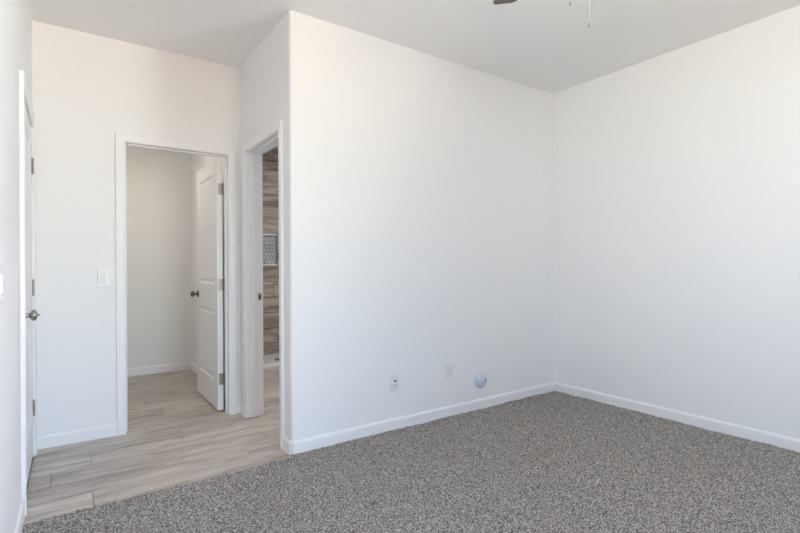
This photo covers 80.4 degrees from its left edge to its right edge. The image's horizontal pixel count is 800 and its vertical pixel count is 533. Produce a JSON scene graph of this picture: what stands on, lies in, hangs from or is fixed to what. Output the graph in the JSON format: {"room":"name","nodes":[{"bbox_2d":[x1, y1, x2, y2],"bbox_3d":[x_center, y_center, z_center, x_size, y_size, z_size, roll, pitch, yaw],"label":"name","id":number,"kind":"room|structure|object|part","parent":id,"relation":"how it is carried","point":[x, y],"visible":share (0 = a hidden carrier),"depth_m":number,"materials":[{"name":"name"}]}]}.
{"room":"empty bedroom","nodes":[
{"label":"empty bedroom","id":0,"kind":"room"},
{"bbox_2d":[0,0,32,532],"bbox_3d":[-1.123,-0.203,1.177,0.115,2.753,8.645,0,0,-35],"label":"wall","id":1,"kind":"structure","parent":0,"point":[15,15],"depth_m":1.87,"materials":[{"name":"white paint"}]},
{"bbox_2d":[0,266,3,301],"bbox_3d":[-1.318,0.057,1.568,0.010,0.117,0.072,0,0,-35],"label":"light switch","id":2,"kind":"object","parent":1,"relation":"attached to","point":[1,267],"visible":1,"depth_m":1.55,"materials":[{"name":"white plastic"}]},
{"bbox_2d":[14,498,24,532],"bbox_3d":[-0.494,1.118,0.396,0.013,0.084,6.422,0,0,-35],"label":"baseboard","id":3,"kind":"structure","parent":1,"relation":"attached to","point":[21,515],"depth_m":2.08,"materials":[{"name":"white paint"}]},
{"bbox_2d":[19,70,36,514],"bbox_3d":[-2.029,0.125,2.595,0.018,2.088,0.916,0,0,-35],"label":"trim","id":4,"kind":"structure","parent":1,"relation":"attached to","point":[24,95],"depth_m":2.22,"materials":[{"name":"white paint"}]},
{"bbox_2d":[24,104,39,482],"bbox_3d":[-2.026,0.153,2.603,0.104,2.012,0.802,0,0,-35],"label":"door","id":5,"kind":"structure","parent":1,"relation":"in","point":[31,315],"depth_m":2.71,"materials":[{"name":"white paint"}]},
{"bbox_3d":[-1.820,0.241,2.330,0.059,0.066,0.066,0,0,-35],"label":"knob","id":6,"kind":"part","parent":5,"relation":"part of","materials":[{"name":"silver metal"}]},
{"bbox_2d":[32,20,240,435],"bbox_3d":[-1.840,-0.199,3.447,1.306,2.753,0.115,0,0,-35],"label":"wall","id":7,"kind":"structure","parent":0,"point":[88,88],"depth_m":3.20,"materials":[{"name":"white paint"}]},
{"bbox_2d":[97,270,109,286],"bbox_3d":[-2.026,0.081,3.239,0.072,0.117,0.012,0,0,-35],"label":"light switch","id":8,"kind":"object","parent":7,"relation":"attached to","point":[103,276],"visible":1,"depth_m":3.23,"materials":[{"name":"white plastic"}]},
{"bbox_2d":[37,402,242,449],"bbox_3d":[-1.764,1.125,3.361,1.293,0.084,0.104,0,0,-35],"label":"baseboard","id":9,"kind":"structure","parent":7,"relation":"attached to","point":[109,430],"depth_m":3.15,"materials":[{"name":"white paint"}]},
{"bbox_2d":[115,132,236,435],"bbox_3d":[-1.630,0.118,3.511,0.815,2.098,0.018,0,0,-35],"label":"trim","id":10,"kind":"structure","parent":7,"relation":"attached to","point":[120,138],"depth_m":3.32,"materials":[{"name":"white paint"}]},
{"bbox_2d":[190,158,224,409],"bbox_3d":[-1.657,0.144,4.111,0.176,2.022,0.759,0,0,-35],"label":"door","id":11,"kind":"structure","parent":7,"relation":"in","point":[209,185],"depth_m":3.98,"materials":[{"name":"white paint"}]},
{"bbox_3d":[-1.883,0.251,4.340,0.066,0.066,0.066,0,0,-35],"label":"knob","id":12,"kind":"part","parent":11,"relation":"part of","materials":[{"name":"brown metal"}]},
{"bbox_2d":[27,353,278,504],"bbox_3d":[0.440,1.219,2.411,4.469,0.172,9.260,0,0,-35],"label":"floor","id":13,"kind":"structure","parent":0,"point":[268,358],"depth_m":5.77,"materials":[{"name":"grey"}]},
{"bbox_2d":[22,391,799,532],"bbox_3d":[1.385,1.145,1.065,3.858,0.024,5.375,0,0,-35],"label":"carpet","id":14,"kind":"object","parent":13,"relation":"on","point":[554,461],"visible":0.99,"depth_m":2.48,"materials":[{"name":"grey carpet"}]},
{"bbox_2d":[24,366,290,523],"bbox_3d":[-1.234,1.169,4.411,3.388,0.010,3.183,0,0,-35],"label":"floor tile","id":15,"kind":"structure","parent":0,"point":[175,436],"depth_m":3.00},
{"bbox_2d":[126,146,190,368],"bbox_3d":[-2.971,-0.193,5.088,1.326,2.753,0.115,0,0,-35],"label":"wall","id":16,"kind":"structure","parent":0,"point":[158,212],"depth_m":5.23,"materials":[{"name":"white paint"}]},
{"bbox_2d":[190,21,280,402],"bbox_3d":[-1.634,-0.200,4.413,0.135,2.753,3.242,0,0,-35],"label":"wall","id":17,"kind":"structure","parent":0,"point":[260,92],"depth_m":3.58,"materials":[{"name":"white paint"}]},
{"bbox_2d":[127,362,224,397],"bbox_3d":[-2.394,1.129,4.271,1.326,0.084,1.878,0,0,-35],"label":"baseboard","id":18,"kind":"structure","parent":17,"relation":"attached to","point":[137,371],"depth_m":5.22,"materials":[{"name":"white paint"}]},
{"bbox_2d":[246,132,277,417],"bbox_3d":[-0.927,0.134,3.383,0.115,2.058,0.745,0,0,-35],"label":"trim","id":19,"kind":"structure","parent":17,"relation":"attached to","point":[253,156],"depth_m":3.66,"materials":[{"name":"white paint"}]},
{"bbox_2d":[242,119,284,449],"bbox_3d":[-0.982,0.114,3.345,0.018,2.098,0.825,0,0,-35],"label":"trim","id":20,"kind":"structure","parent":17,"relation":"attached to","point":[277,126],"depth_m":3.05,"materials":[{"name":"white paint"}]},
{"bbox_2d":[263,147,278,354],"bbox_3d":[-1.488,-0.201,6.436,2.418,2.753,0.120,0,0,-35],"label":"wall","id":21,"kind":"structure","parent":0,"point":[277,147],"depth_m":6.23,"materials":[{"name":"grey tile"}]},
{"bbox_2d":[263,235,275,263],"bbox_3d":[-1.794,-0.219,6.186,0.372,0.405,0.007,0,0,-35],"label":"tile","id":22,"kind":"structure","parent":21,"relation":"attached to","point":[269,251],"depth_m":6.23,"materials":[{"name":"tile"}]},
{"bbox_2d":[262,147,278,354],"bbox_3d":[-1.451,-0.216,6.382,2.412,2.717,0.010,0,0,-35],"label":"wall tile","id":23,"kind":"structure","parent":21,"relation":"attached to","point":[269,177],"depth_m":6.21,"materials":[{"name":"tile"}]},
{"bbox_2d":[263,234,277,264],"bbox_3d":[-1.780,-0.219,6.167,0.374,0.409,0.040,0,0,-35],"label":"trim","id":24,"kind":"structure","parent":21,"relation":"attached to","point":[263,234],"depth_m":6.20,"materials":[{"name":"white"}]},
{"bbox_2d":[276,235,277,263],"bbox_3d":[-1.782,-0.219,6.169,0.374,0.383,0.035,0,0,-35],"label":"trim","id":25,"kind":"structure","parent":21,"relation":"attached to","point":[276,235],"depth_m":6.27,"materials":[{"name":"tile"}]},
{"bbox_2d":[263,363,278,367],"bbox_3d":[-1.053,1.152,5.821,2.418,0.045,0.038,0,0,-35],"label":"trim","id":26,"kind":"structure","parent":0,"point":[271,364],"depth_m":5.49,"materials":[{"name":"white"}]},
{"bbox_2d":[29,0,799,146],"bbox_3d":[0.425,-1.648,2.411,4.469,0.120,9.260,0,0,-35],"label":"ceiling","id":27,"kind":"structure","parent":0,"point":[549,46],"depth_m":3.11,"materials":[{"name":"white paint"}]},
{"bbox_2d":[493,0,590,26],"bbox_3d":[0.677,-1.215,1.702,1.229,0.748,1.253,0,0,-35],"label":"ceiling fan","id":28,"kind":"object","parent":27,"relation":"hanging from","point":[495,2],"visible":1,"depth_m":2.30,"materials":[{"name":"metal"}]},
{"bbox_3d":[0.556,-1.295,2.103,0.128,0.006,0.463,-13,2,-11],"label":"blade","id":29,"kind":"part","parent":28,"relation":"part of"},
{"bbox_2d":[280,10,553,440],"bbox_3d":[0.329,-0.211,3.711,2.553,2.753,0.155,0,0,-35],"label":"wall","id":30,"kind":"structure","parent":0,"point":[418,208],"depth_m":3.41,"materials":[{"name":"white paint"}]},
{"bbox_2d":[390,374,398,391],"bbox_3d":[-0.034,0.827,3.349,0.072,0.117,0.017,0,0,-35],"label":"wall outlet","id":31,"kind":"object","parent":30,"relation":"attached to","point":[394,378],"visible":1,"depth_m":3.35,"materials":[{"name":"white plastic"}]},
{"bbox_2d":[393,378,396,387],"bbox_3d":[-0.035,0.827,3.352,0.035,0.068,0.004,0,0,-35],"label":"socket","id":32,"kind":"object","parent":31,"relation":"attached to","point":[394,379],"depth_m":3.35,"materials":[{"name":"white plastic"}]},
{"bbox_2d":[283,382,554,454],"bbox_3d":[0.346,1.114,3.685,2.566,0.084,0.128,0,0,-35],"label":"baseboard","id":33,"kind":"structure","parent":30,"relation":"attached to","point":[311,443],"depth_m":3.39,"materials":[{"name":"white paint"}]},
{"bbox_2d":[446,363,452,378],"bbox_3d":[0.384,0.806,3.646,0.072,0.117,0.008,0,0,-35],"label":"wall outlet","id":34,"kind":"object","parent":30,"relation":"attached to","point":[449,367],"visible":1,"depth_m":3.64,"materials":[{"name":"white plastic"}]},
{"bbox_2d":[474,372,486,387],"bbox_3d":[0.660,0.918,3.820,0.131,0.131,0.037,0,0,-35],"label":"disc","id":35,"kind":"object","parent":30,"relation":"attached to","point":[480,380],"visible":1,"depth_m":3.80,"materials":[{"name":"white plastic"}]},
{"bbox_2d":[553,5,799,438],"bbox_3d":[2.067,-0.220,3.550,0.115,2.753,8.890,0,0,-35],"label":"wall","id":36,"kind":"structure","parent":0,"point":[676,173],"depth_m":3.42,"materials":[{"name":"white paint"}]},
{"bbox_2d":[555,382,799,451],"bbox_3d":[2.963,1.099,2.162,0.013,0.084,5.365,0,0,-35],"label":"baseboard","id":37,"kind":"structure","parent":36,"relation":"attached to","point":[781,441],"depth_m":3.41,"materials":[{"name":"white paint"}]}
]}

